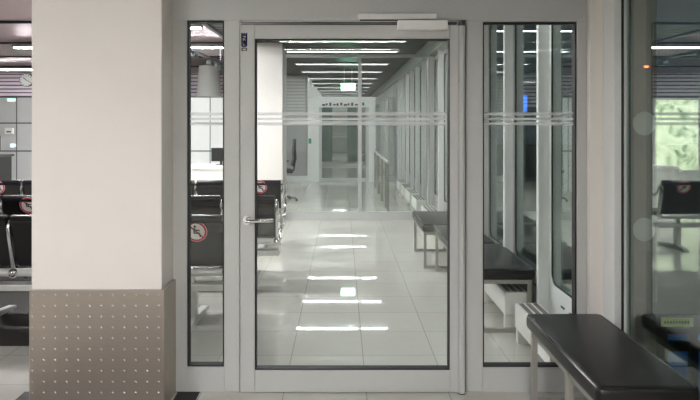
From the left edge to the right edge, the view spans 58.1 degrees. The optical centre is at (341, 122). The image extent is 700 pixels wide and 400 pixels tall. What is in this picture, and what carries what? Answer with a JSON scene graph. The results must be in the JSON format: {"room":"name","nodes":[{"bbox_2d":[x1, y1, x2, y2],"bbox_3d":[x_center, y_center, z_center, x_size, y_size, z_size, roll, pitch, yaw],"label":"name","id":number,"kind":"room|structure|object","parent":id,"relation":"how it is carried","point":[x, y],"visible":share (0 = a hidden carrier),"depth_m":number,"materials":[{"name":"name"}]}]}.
{"room":"waiting area","nodes":[
{"label":"waiting area","id":0,"kind":"room"},
{"bbox_2d":[0,96,222,181],"bbox_3d":[-6.300,0.472,14.027,8.700,2.130,0.066,0,0,0],"label":"wall","id":1,"kind":"structure","parent":0,"point":[206,111],"depth_m":14.00,"materials":[{"name":"grey"}]},
{"bbox_2d":[5,128,13,133],"bbox_3d":[-7.378,0.178,13.969,0.180,0.140,0.064,0,0,0],"label":"box","id":2,"kind":"object","parent":1,"relation":"attached to","point":[7,130],"visible":1,"depth_m":13.94,"materials":[{"name":"white plastic"}]},
{"bbox_2d":[7,98,15,101],"bbox_3d":[-7.333,-0.511,13.977,0.190,0.075,0.034,0,0,0],"label":"sign","id":3,"kind":"object","parent":1,"relation":"attached to","point":[8,99],"visible":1,"depth_m":13.96,"materials":[{"name":"white plastic"}]},
{"bbox_2d":[0,0,222,72],"bbox_3d":[-6.205,-1.625,7.000,8.990,0.475,22.400,0,0,0],"label":"ceiling","id":4,"kind":"structure","parent":0,"point":[15,15],"depth_m":10.95,"materials":[{"name":"silver metal"}]},
{"bbox_2d":[0,67,31,69],"bbox_3d":[-7.900,-1.353,15.685,1.900,0.072,0.100,0,0,0],"label":"lamp","id":5,"kind":"object","parent":4,"relation":"attached to","point":[1,68],"visible":0.44,"depth_m":15.63,"materials":[{"name":"grey plastic"}]},
{"bbox_2d":[0,69,31,69],"bbox_3d":[-7.900,-1.323,15.685,1.840,0.013,0.080,0,0,0],"label":"diffuser","id":6,"kind":"object","parent":5,"relation":"attached to","point":[0,69],"depth_m":15.65,"materials":[{"name":"white plastic"}]},
{"bbox_2d":[12,44,31,47],"bbox_3d":[-4.830,-1.353,11.085,1.900,0.072,0.100,0,0,0],"label":"lamp","id":7,"kind":"object","parent":4,"relation":"attached to","point":[13,45],"visible":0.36,"depth_m":11.04,"materials":[{"name":"grey plastic"}]},
{"bbox_2d":[191,24,202,28],"bbox_3d":[-2.900,-1.353,8.785,1.900,0.072,0.100,0,0,0],"label":"lamp","id":8,"kind":"object","parent":4,"relation":"attached to","point":[193,26],"visible":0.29,"depth_m":8.74,"materials":[{"name":"grey plastic"}]},
{"bbox_2d":[191,47,222,69],"bbox_3d":[-2.180,-1.158,9.000,0.100,0.410,5.800,0,0,0],"label":"track light","id":9,"kind":"object","parent":4,"relation":"hanging from","point":[210,61],"visible":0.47,"depth_m":10.31,"materials":[{"name":"black plastic"}]},
{"bbox_2d":[191,44,222,47],"bbox_3d":[-2.900,-1.353,11.085,1.900,0.072,0.100,0,0,0],"label":"lamp","id":10,"kind":"object","parent":4,"relation":"attached to","point":[192,45],"visible":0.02,"depth_m":11.04,"materials":[{"name":"grey plastic"}]},
{"bbox_2d":[192,47,222,47],"bbox_3d":[-2.900,-1.323,11.085,1.840,0.013,0.080,0,0,0],"label":"diffuser","id":11,"kind":"object","parent":10,"relation":"attached to","point":[192,47],"depth_m":11.05,"materials":[{"name":"white plastic"}]},
{"bbox_2d":[0,73,222,95],"bbox_3d":[-6.230,-0.163,18.050,8.940,3.400,0.100,0,0,0],"label":"wall","id":12,"kind":"structure","parent":0,"point":[10,85],"depth_m":18.00,"materials":[{"name":"white"}]},
{"bbox_2d":[19,73,31,86],"bbox_3d":[-8.990,-1.227,17.956,0.380,0.380,0.078,0,0,0],"label":"wall clock","id":13,"kind":"object","parent":12,"relation":"attached to","point":[25,79],"visible":0.91,"depth_m":17.93,"materials":[{"name":"grey paint"}]},
{"bbox_2d":[0,152,584,399],"bbox_3d":[-4.540,1.597,14.900,12.320,0.120,38.200,0,0,0],"label":"floor","id":14,"kind":"structure","parent":0,"point":[336,292],"depth_m":5.33,"materials":[{"name":"tile"}]},
{"bbox_2d":[0,154,13,179],"bbox_3d":[-7.235,1.077,12.200,1.430,0.920,0.680,0,0,0],"label":"counter","id":15,"kind":"object","parent":14,"relation":"on","point":[5,159],"depth_m":12.30,"materials":[{"name":"black plastic"}]},
{"bbox_2d":[0,154,13,156],"bbox_3d":[-7.235,0.637,12.200,1.430,0.040,0.680,0,0,0],"label":"countertop","id":16,"kind":"structure","parent":15,"relation":"on","point":[1,155],"depth_m":12.34,"materials":[{"name":"grey paint"}]},
{"bbox_2d":[0,276,31,345],"bbox_3d":[-6.175,1.535,5.470,8.850,0.002,2.260,0,0,0],"label":"trim","id":17,"kind":"structure","parent":14,"relation":"on","point":[14,324],"depth_m":4.97,"materials":[{"name":"black"}]},
{"bbox_2d":[29,0,175,399],"bbox_3d":[-1.308,0.138,3.549,0.721,2.798,0.378,0,0,0],"label":"column","id":18,"kind":"structure","parent":14,"relation":"on","point":[102,295],"depth_m":3.38,"materials":[{"name":"white paint"}]},
{"bbox_2d":[16,392,199,399],"bbox_3d":[-1.310,1.535,2.598,1.000,0.004,1.996,0,0,0],"label":"floor mat","id":19,"kind":"object","parent":14,"relation":"on","point":[180,395],"depth_m":3.53,"materials":[{"name":"black"}]},
{"bbox_2d":[0,215,222,330],"bbox_3d":[-1.942,1.111,4.945,2.212,0.852,0.670,0,0,0],"label":"chair","id":20,"kind":"object","parent":14,"relation":"on","point":[15,230],"visible":0.34,"depth_m":4.73,"materials":[{"name":"black leather"}]},
{"bbox_2d":[0,195,282,275],"bbox_3d":[-2.440,1.111,6.215,3.712,0.852,0.670,0,0,0],"label":"row of seats","id":21,"kind":"object","parent":14,"relation":"on","point":[267,206],"visible":0.27,"depth_m":5.96,"materials":[{"name":"black leather"}]},
{"bbox_2d":[0,180,286,247],"bbox_3d":[-2.800,1.111,7.815,4.232,0.852,0.670,0,0,0],"label":"row of seats","id":22,"kind":"object","parent":14,"relation":"on","point":[7,187],"visible":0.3,"depth_m":7.55,"materials":[{"name":"black leather"}]},
{"bbox_2d":[173,20,240,391],"bbox_3d":[-0.777,0.474,3.635,0.383,2.126,0.070,0,0,0],"label":"window","id":23,"kind":"structure","parent":14,"relation":"on","point":[224,376],"depth_m":3.60,"materials":[{"name":"grey metal"}]},
{"bbox_2d":[191,164,222,193],"bbox_3d":[-2.330,1.142,11.200,0.880,0.790,0.600,0,0,0],"label":"counter","id":24,"kind":"object","parent":14,"relation":"on","point":[198,171],"depth_m":10.95,"materials":[{"name":"white laminate"}]},
{"bbox_2d":[191,164,222,168],"bbox_3d":[-2.330,0.802,11.200,0.880,0.110,0.600,0,0,0],"label":"countertop","id":25,"kind":"structure","parent":24,"relation":"on","point":[193,166],"depth_m":10.90,"materials":[{"name":"white plastic"}]},
{"bbox_2d":[211,148,222,164],"bbox_3d":[-2.140,0.592,11.150,0.340,0.310,0.160,0,0,0],"label":"monitor","id":26,"kind":"object","parent":24,"relation":"on","point":[216,153],"visible":0.56,"depth_m":11.12,"materials":[{"name":"black plastic"}]},
{"bbox_2d":[197,65,220,95],"bbox_3d":[-3.209,0.082,15.200,0.600,2.910,0.600,0,0,0],"label":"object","id":27,"kind":"structure","parent":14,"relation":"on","point":[208,76],"depth_m":14.97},
{"bbox_2d":[257,43,284,220],"bbox_3d":[-1.266,0.138,10.059,0.711,2.798,0.398,0,0,0],"label":"column","id":28,"kind":"structure","parent":14,"relation":"on","point":[269,55],"depth_m":9.88,"materials":[{"name":"white paint"}]},
{"bbox_2d":[287,139,297,200],"bbox_3d":[-1.167,0.927,12.378,0.591,1.220,0.572,0,0,-10],"label":"office chair","id":29,"kind":"object","parent":14,"relation":"on","point":[294,157],"visible":0.38,"depth_m":12.29,"materials":[{"name":"black plastic"}]},
{"bbox_2d":[240,13,465,394],"bbox_3d":[0.064,0.458,3.588,1.287,2.159,0.133,0,0,0],"label":"door","id":30,"kind":"structure","parent":14,"relation":"on","point":[451,377],"depth_m":3.59,"materials":[{"name":"grey metal"}]},
{"bbox_2d":[283,54,429,219],"bbox_3d":[0.231,0.137,9.980,2.322,2.800,0.060,0,0,0],"label":"window","id":31,"kind":"structure","parent":14,"relation":"on","point":[359,215],"depth_m":9.95,"materials":[{"name":"grey metal"}]},
{"bbox_2d":[376,99,376,159],"bbox_3d":[1.468,0.227,26.335,0.145,2.620,0.930,0,0,0],"label":"window","id":32,"kind":"structure","parent":14,"relation":"on","point":[376,99],"depth_m":25.87,"materials":[{"name":"grey glass"}]},
{"bbox_2d":[377,96,378,152],"bbox_3d":[1.468,0.227,25.405,0.145,2.620,0.930,0,0,0],"label":"window","id":33,"kind":"structure","parent":14,"relation":"on","point":[377,96],"depth_m":24.94,"materials":[{"name":"grey paint"}]},
{"bbox_2d":[379,95,379,160],"bbox_3d":[1.468,0.227,24.475,0.145,2.620,0.930,0,0,0],"label":"window","id":34,"kind":"structure","parent":14,"relation":"on","point":[379,95],"depth_m":24.01,"materials":[{"name":"glass"}]},
{"bbox_2d":[380,94,381,164],"bbox_3d":[1.468,0.227,23.545,0.145,2.620,0.930,0,0,0],"label":"window","id":35,"kind":"structure","parent":14,"relation":"on","point":[380,94],"depth_m":23.08,"materials":[{"name":"grey paint"}]},
{"bbox_2d":[374,150,388,211],"bbox_3d":[0.790,1.095,13.000,0.048,0.884,4.400,0,0,0],"label":"railing","id":36,"kind":"object","parent":14,"relation":"on","point":[375,151],"visible":0.95,"depth_m":12.38,"materials":[{"name":"grey metal"}]},
{"bbox_2d":[382,93,382,155],"bbox_3d":[1.468,0.227,22.615,0.145,2.620,0.930,0,0,0],"label":"window","id":37,"kind":"structure","parent":14,"relation":"on","point":[382,93],"depth_m":22.15,"materials":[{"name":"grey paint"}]},
{"bbox_2d":[383,91,384,168],"bbox_3d":[1.468,0.227,21.685,0.145,2.620,0.930,0,0,0],"label":"window","id":38,"kind":"structure","parent":14,"relation":"on","point":[383,91],"depth_m":21.22,"materials":[{"name":"grey paint"}]},
{"bbox_2d":[376,97,394,181],"bbox_3d":[1.136,0.427,16.550,0.512,2.220,0.060,0,0,0],"label":"window","id":39,"kind":"structure","parent":14,"relation":"on","point":[391,178],"depth_m":16.52,"materials":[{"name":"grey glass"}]},
{"bbox_2d":[385,90,386,158],"bbox_3d":[1.468,0.227,20.755,0.145,2.620,0.930,0,0,0],"label":"window","id":40,"kind":"structure","parent":14,"relation":"on","point":[385,90],"depth_m":20.29,"materials":[{"name":"glass"}]},
{"bbox_2d":[387,88,389,172],"bbox_3d":[1.468,0.227,19.825,0.145,2.620,0.930,0,0,0],"label":"window","id":41,"kind":"structure","parent":14,"relation":"on","point":[388,89],"depth_m":19.36,"materials":[{"name":"grey glass"}]},
{"bbox_2d":[390,87,391,175],"bbox_3d":[1.468,0.227,18.895,0.145,2.620,0.930,0,0,0],"label":"window","id":42,"kind":"structure","parent":14,"relation":"on","point":[390,87],"depth_m":18.43,"materials":[{"name":"grey paint"}]},
{"bbox_2d":[392,85,394,175],"bbox_3d":[1.468,0.227,17.965,0.145,2.620,0.930,0,0,0],"label":"window","id":43,"kind":"structure","parent":14,"relation":"on","point":[393,86],"depth_m":17.50,"materials":[{"name":"grey glass"}]},
{"bbox_2d":[395,83,397,180],"bbox_3d":[1.468,0.227,17.035,0.145,2.620,0.930,0,0,0],"label":"window","id":44,"kind":"structure","parent":14,"relation":"on","point":[396,84],"depth_m":16.57,"materials":[{"name":"grey glass"}]},
{"bbox_2d":[398,80,400,179],"bbox_3d":[1.468,0.227,16.105,0.145,2.620,0.930,0,0,0],"label":"window","id":45,"kind":"structure","parent":14,"relation":"on","point":[399,81],"depth_m":15.64,"materials":[{"name":"glass"}]},
{"bbox_2d":[396,180,407,195],"bbox_3d":[1.302,1.400,13.700,0.170,0.274,0.750,0,0,0],"label":"radiator","id":46,"kind":"object","parent":14,"relation":"on","point":[398,182],"visible":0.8,"depth_m":13.57,"materials":[{"name":"white metal"}]},
{"bbox_2d":[401,77,404,179],"bbox_3d":[1.468,0.227,15.175,0.145,2.620,0.930,0,0,0],"label":"window","id":47,"kind":"structure","parent":14,"relation":"on","point":[403,78],"depth_m":14.71,"materials":[{"name":"grey glass"}]},
{"bbox_2d":[405,74,408,183],"bbox_3d":[1.468,0.227,14.245,0.145,2.620,0.930,0,0,0],"label":"window","id":48,"kind":"structure","parent":14,"relation":"on","point":[407,75],"depth_m":13.78,"materials":[{"name":"grey glass"}]},
{"bbox_2d":[401,184,412,200],"bbox_3d":[1.302,1.400,12.700,0.170,0.274,0.750,0,0,0],"label":"radiator","id":49,"kind":"object","parent":14,"relation":"on","point":[404,187],"visible":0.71,"depth_m":12.50,"materials":[{"name":"white metal"}]},
{"bbox_2d":[409,71,413,188],"bbox_3d":[1.468,0.227,13.315,0.145,2.620,0.930,0,0,0],"label":"window","id":50,"kind":"structure","parent":14,"relation":"on","point":[411,75],"depth_m":12.85,"materials":[{"name":"grey glass"}]},
{"bbox_2d":[406,189,418,207],"bbox_3d":[1.302,1.400,11.700,0.170,0.274,0.750,0,0,0],"label":"radiator","id":51,"kind":"object","parent":14,"relation":"on","point":[409,192],"visible":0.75,"depth_m":11.53,"materials":[{"name":"white metal"}]},
{"bbox_2d":[414,67,419,194],"bbox_3d":[1.468,0.227,12.385,0.145,2.620,0.930,0,0,0],"label":"window","id":52,"kind":"structure","parent":14,"relation":"on","point":[417,69],"depth_m":11.92,"materials":[{"name":"grey glass"}]},
{"bbox_2d":[411,195,426,210],"bbox_3d":[1.302,1.400,10.700,0.170,0.274,0.750,0,0,0],"label":"radiator","id":53,"kind":"object","parent":14,"relation":"on","point":[417,201],"visible":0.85,"depth_m":10.43,"materials":[{"name":"white metal"}]},
{"bbox_2d":[420,62,425,198],"bbox_3d":[1.468,0.227,11.455,0.145,2.620,0.930,0,0,0],"label":"window","id":54,"kind":"structure","parent":14,"relation":"on","point":[423,67],"depth_m":10.99,"materials":[{"name":"grey glass"}]},
{"bbox_2d":[412,211,446,268],"bbox_3d":[1.055,1.300,7.110,0.420,0.475,1.000,0,0,0],"label":"bench","id":55,"kind":"object","parent":14,"relation":"on","point":[425,220],"visible":0.72,"depth_m":6.93,"materials":[{"name":"grey metal"}]},
{"bbox_2d":[412,211,446,231],"bbox_3d":[1.055,1.105,7.110,0.420,0.085,1.000,0,0,0],"label":"cushion","id":56,"kind":"object","parent":55,"relation":"on","point":[425,220],"depth_m":7.01,"materials":[{"name":"black leather"}]},
{"bbox_2d":[421,205,437,210],"bbox_3d":[1.302,1.400,9.300,0.170,0.274,0.750,0,0,0],"label":"radiator","id":57,"kind":"object","parent":14,"relation":"on","point":[423,208],"visible":0.31,"depth_m":9.41,"materials":[{"name":"white metal"}]},
{"bbox_2d":[426,56,433,206],"bbox_3d":[1.468,0.227,10.525,0.145,2.620,0.930,0,0,0],"label":"window","id":58,"kind":"structure","parent":14,"relation":"on","point":[431,57],"depth_m":10.06,"materials":[{"name":"grey glass"}]},
{"bbox_2d":[434,50,443,210],"bbox_3d":[1.468,0.227,9.595,0.145,2.620,0.930,0,0,0],"label":"window","id":59,"kind":"structure","parent":14,"relation":"on","point":[439,58],"depth_m":9.13,"materials":[{"name":"grey glass"}]},
{"bbox_2d":[444,48,446,211],"bbox_3d":[1.468,0.227,8.665,0.145,2.620,0.930,0,0,0],"label":"window","id":60,"kind":"structure","parent":14,"relation":"on","point":[445,49],"depth_m":8.99,"materials":[{"name":"glass"}]},
{"bbox_2d":[433,225,494,270],"bbox_3d":[1.160,1.300,6.090,0.420,0.475,1.000,0,0,0],"label":"bench","id":61,"kind":"object","parent":14,"relation":"on","point":[440,231],"visible":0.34,"depth_m":6.34,"materials":[{"name":"grey metal"}]},
{"bbox_2d":[433,225,493,246],"bbox_3d":[1.160,1.105,6.090,0.420,0.085,1.000,0,0,0],"label":"cushion","id":62,"kind":"object","parent":61,"relation":"on","point":[440,231],"depth_m":6.12,"materials":[{"name":"black leather"}]},
{"bbox_2d":[484,25,487,236],"bbox_3d":[1.468,0.227,6.805,0.145,2.620,0.930,0,0,0],"label":"window","id":63,"kind":"structure","parent":14,"relation":"on","point":[485,26],"depth_m":6.34,"materials":[{"name":"grey glass"}]},
{"bbox_2d":[488,25,513,252],"bbox_3d":[1.468,0.227,5.875,0.145,2.620,0.930,0,0,0],"label":"window","id":64,"kind":"structure","parent":14,"relation":"on","point":[508,30],"depth_m":5.41,"materials":[{"name":"grey paint"}]},
{"bbox_2d":[484,284,526,326],"bbox_3d":[1.302,1.400,5.080,0.170,0.274,0.750,0,0,0],"label":"radiator","id":65,"kind":"object","parent":14,"relation":"on","point":[505,296],"visible":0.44,"depth_m":4.75,"materials":[{"name":"white metal"}]},
{"bbox_2d":[500,284,523,291],"bbox_3d":[1.302,1.265,5.080,0.130,0.004,0.690,0,0,0],"label":"grille","id":66,"kind":"object","parent":65,"relation":"attached to","point":[503,287],"depth_m":4.82,"materials":[{"name":"grey metal"}]},
{"bbox_2d":[484,243,534,332],"bbox_3d":[1.200,1.300,5.080,0.420,0.475,1.000,0,0,0],"label":"bench","id":67,"kind":"object","parent":14,"relation":"on","point":[501,265],"visible":0.52,"depth_m":4.62,"materials":[{"name":"black leather"}]},
{"bbox_2d":[484,244,534,279],"bbox_3d":[1.200,1.105,5.080,0.420,0.085,1.000,0,0,0],"label":"cushion","id":68,"kind":"object","parent":67,"relation":"on","point":[500,263],"depth_m":4.69,"materials":[{"name":"black leather"}]},
{"bbox_2d":[466,20,586,391],"bbox_3d":[1.063,0.474,3.635,0.709,2.126,0.070,0,0,0],"label":"window","id":69,"kind":"structure","parent":14,"relation":"on","point":[481,376],"depth_m":3.60,"materials":[{"name":"grey metal"}]},
{"bbox_2d":[514,25,548,311],"bbox_3d":[1.468,0.227,4.945,0.145,2.620,0.930,0,0,0],"label":"window","id":70,"kind":"structure","parent":14,"relation":"on","point":[540,283],"depth_m":4.48,"materials":[{"name":"grey metal"}]},
{"bbox_2d":[515,303,553,361],"bbox_3d":[1.302,1.400,4.065,0.170,0.274,0.750,0,0,0],"label":"radiator","id":71,"kind":"object","parent":14,"relation":"on","point":[523,334],"visible":0.35,"depth_m":4.27,"materials":[{"name":"white metal"}]},
{"bbox_2d":[519,303,547,313],"bbox_3d":[1.302,1.265,4.065,0.130,0.004,0.690,0,0,0],"label":"grille","id":72,"kind":"object","parent":71,"relation":"attached to","point":[525,308],"depth_m":4.29,"materials":[{"name":"grey metal"}]},
{"bbox_2d":[549,0,613,323],"bbox_3d":[1.468,0.227,4.015,0.145,2.620,0.930,0,0,0],"label":"wall","id":73,"kind":"structure","parent":14,"relation":"on","point":[600,13],"depth_m":3.55,"materials":[{"name":"white paint"}]},
{"bbox_2d":[526,314,699,399],"bbox_3d":[1.235,1.300,3.025,0.420,0.475,1.000,0,0,0],"label":"bench","id":74,"kind":"object","parent":14,"relation":"on","point":[603,361],"visible":1,"depth_m":2.88,"materials":[{"name":"black leather"}]},
{"bbox_2d":[614,0,628,334],"bbox_3d":[1.485,0.227,2.525,0.180,2.620,2.050,0,0,0],"label":"window","id":75,"kind":"structure","parent":14,"relation":"on","point":[621,7],"depth_m":3.45,"materials":[{"name":"white metal"}]},
{"bbox_2d":[629,0,656,339],"bbox_3d":[1.679,0.187,3.528,0.147,3.300,0.064,0,0,0],"label":"window frame","id":76,"kind":"structure","parent":75,"relation":"attached to","point":[642,13],"depth_m":3.50,"materials":[{"name":"grey metal"}]},
{"bbox_2d":[642,65,649,68],"bbox_3d":[1.683,-0.311,3.491,0.040,0.024,0.015,0,0,0],"label":"lamp","id":77,"kind":"object","parent":75,"relation":"attached to","point":[643,66],"visible":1,"depth_m":3.49,"materials":[{"name":"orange plastic"}]},
{"bbox_2d":[287,75,306,175],"bbox_3d":[-1.340,0.137,16.640,0.840,2.800,0.080,0,0,0],"label":"wall","id":78,"kind":"structure","parent":0,"point":[296,124],"depth_m":16.60,"materials":[{"name":"grey paint"}]},
{"bbox_2d":[203,24,222,38],"bbox_3d":[-1.730,-1.553,6.900,0.060,0.620,22.200,0,0,0],"label":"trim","id":79,"kind":"structure","parent":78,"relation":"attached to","point":[208,26],"depth_m":8.46,"materials":[{"name":"grey paint"}]},
{"bbox_2d":[287,77,305,114],"bbox_3d":[-1.220,-0.713,16.585,0.560,1.000,0.030,0,0,0],"label":"air vent","id":80,"kind":"object","parent":78,"relation":"in","point":[287,77],"visible":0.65,"depth_m":16.57,"materials":[{"name":"grey metal"}]},
{"bbox_2d":[287,176,307,181],"bbox_3d":[-1.300,1.462,16.540,0.800,0.150,0.120,0,0,0],"label":"baseboard","id":81,"kind":"structure","parent":78,"relation":"attached to","point":[289,178],"depth_m":16.48,"materials":[{"name":"white"}]},
{"bbox_2d":[308,97,375,181],"bbox_3d":[-0.010,0.427,16.500,1.780,2.220,0.200,0,0,0],"label":"door","id":82,"kind":"structure","parent":78,"relation":"in","point":[315,104],"depth_m":16.44,"materials":[{"name":"white metal"}]},
{"bbox_2d":[307,76,322,175],"bbox_3d":[-0.985,0.137,25.075,0.130,2.800,16.850,0,0,0],"label":"wall","id":83,"kind":"structure","parent":0,"point":[312,91],"depth_m":17.83,"materials":[{"name":"grey paint"}]},
{"bbox_2d":[332,108,364,155],"bbox_3d":[0.236,0.427,29.525,2.312,2.220,0.050,0,0,0],"label":"window","id":84,"kind":"structure","parent":83,"relation":"in","point":[333,109],"depth_m":29.50,"materials":[{"name":"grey glass"}]},
{"bbox_2d":[322,104,379,164],"bbox_3d":[0.236,0.427,23.210,2.312,2.220,0.080,0,0,0],"label":"window","id":85,"kind":"structure","parent":83,"relation":"in","point":[327,136],"depth_m":23.17,"materials":[{"name":"grey glass"}]},
{"bbox_2d":[209,22,427,96],"bbox_3d":[-0.040,-1.343,14.900,3.320,0.160,38.200,0,0,0],"label":"ceiling","id":86,"kind":"structure","parent":0,"point":[405,47],"depth_m":12.34,"materials":[{"name":"black"}]},
{"bbox_2d":[285,49,398,52],"bbox_3d":[0.000,-1.246,10.900,1.960,0.035,0.150,0,0,0],"label":"recessed light","id":87,"kind":"object","parent":86,"relation":"in","point":[286,50],"visible":0.96,"depth_m":10.82,"materials":[{"name":"grey plastic"}]},
{"bbox_2d":[295,62,388,64],"bbox_3d":[0.000,-1.246,13.200,1.960,0.035,0.150,0,0,0],"label":"recessed light","id":88,"kind":"object","parent":86,"relation":"in","point":[296,63],"visible":1,"depth_m":13.12,"materials":[{"name":"grey plastic"}]},
{"bbox_2d":[301,70,382,71],"bbox_3d":[0.000,-1.246,15.200,1.960,0.035,0.150,0,0,0],"label":"recessed light","id":89,"kind":"object","parent":86,"relation":"in","point":[301,70],"visible":1,"depth_m":15.12,"materials":[{"name":"grey plastic"}]},
{"bbox_2d":[312,82,372,83],"bbox_3d":[0.000,-1.246,19.700,1.960,0.035,0.150,0,0,0],"label":"recessed light","id":90,"kind":"object","parent":86,"relation":"in","point":[312,82],"visible":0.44,"depth_m":19.62,"materials":[{"name":"grey plastic"}]},
{"bbox_2d":[315,87,369,87],"bbox_3d":[0.000,-1.246,21.900,1.960,0.035,0.150,0,0,0],"label":"recessed light","id":91,"kind":"object","parent":86,"relation":"in","point":[315,87],"visible":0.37,"depth_m":21.82,"materials":[{"name":"grey plastic"}]},
{"bbox_2d":[309,77,376,78],"bbox_3d":[0.000,-1.246,17.500,1.960,0.035,0.150,0,0,0],"label":"recessed light","id":92,"kind":"object","parent":86,"relation":"in","point":[309,77],"visible":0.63,"depth_m":17.42,"materials":[{"name":"grey plastic"}]},
{"bbox_2d":[320,93,365,93],"bbox_3d":[0.000,-1.246,26.300,1.960,0.035,0.150,0,0,0],"label":"recessed light","id":93,"kind":"object","parent":86,"relation":"in","point":[320,93],"visible":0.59,"depth_m":26.23,"materials":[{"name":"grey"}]},
{"bbox_2d":[322,95,363,95],"bbox_3d":[0.000,-1.246,28.500,1.960,0.035,0.150,0,0,0],"label":"recessed light","id":94,"kind":"object","parent":86,"relation":"in","point":[322,95],"visible":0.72,"depth_m":28.43,"materials":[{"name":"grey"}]},
{"bbox_2d":[318,90,367,90],"bbox_3d":[0.000,-1.246,24.100,1.960,0.035,0.150,0,0,0],"label":"recessed light","id":95,"kind":"object","parent":86,"relation":"in","point":[318,90],"visible":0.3,"depth_m":24.03,"materials":[{"name":"grey plastic"}]},
{"bbox_2d":[341,83,354,90],"bbox_3d":[0.140,-1.008,14.622,0.330,0.510,0.056,0,0,0],"label":"exit sign","id":96,"kind":"object","parent":86,"relation":"hanging from","point":[344,86],"visible":1,"depth_m":14.60,"materials":[{"name":"white plastic"}]},
{"bbox_2d":[173,0,586,21],"bbox_3d":[0.224,-0.976,3.635,2.386,0.774,0.070,0,0,0],"label":"wall","id":97,"kind":"structure","parent":86,"relation":"attached to","point":[241,10],"depth_m":3.60,"materials":[{"name":"grey paint"}]},
{"bbox_2d":[332,111,364,151],"bbox_3d":[-0.070,0.137,33.550,3.380,2.800,0.100,0,0,0],"label":"wall","id":98,"kind":"structure","parent":0,"point":[339,118],"depth_m":33.50,"materials":[{"name":"grey paint"}]},
{"bbox_2d":[370,22,457,96],"bbox_3d":[1.480,-1.213,16.990,0.280,0.300,33.020,0,0,0],"label":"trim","id":99,"kind":"structure","parent":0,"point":[431,48],"depth_m":11.98,"materials":[{"name":"grey"}]},
{"label":"outside","id":100,"kind":"structure","parent":0,"visible":0},
{"bbox_2d":[496,145,699,289],"bbox_3d":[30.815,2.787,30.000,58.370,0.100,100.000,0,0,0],"label":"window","id":101,"kind":"structure","parent":100,"point":[678,166],"depth_m":20.65,"materials":[{"name":"glass"}]},
{"bbox_2d":[523,95,527,200],"bbox_3d":[6.356,0.873,22.045,0.260,3.728,0.110,0,0,0],"label":"sign","id":102,"kind":"object","parent":101,"relation":"on","point":[525,97],"visible":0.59,"depth_m":22.02,"materials":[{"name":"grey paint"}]},
{"bbox_2d":[635,271,699,392],"bbox_3d":[2.130,1.867,3.746,1.000,1.740,0.968,0,0,0],"label":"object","id":103,"kind":"object","parent":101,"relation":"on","point":[668,327],"visible":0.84,"depth_m":3.30,"materials":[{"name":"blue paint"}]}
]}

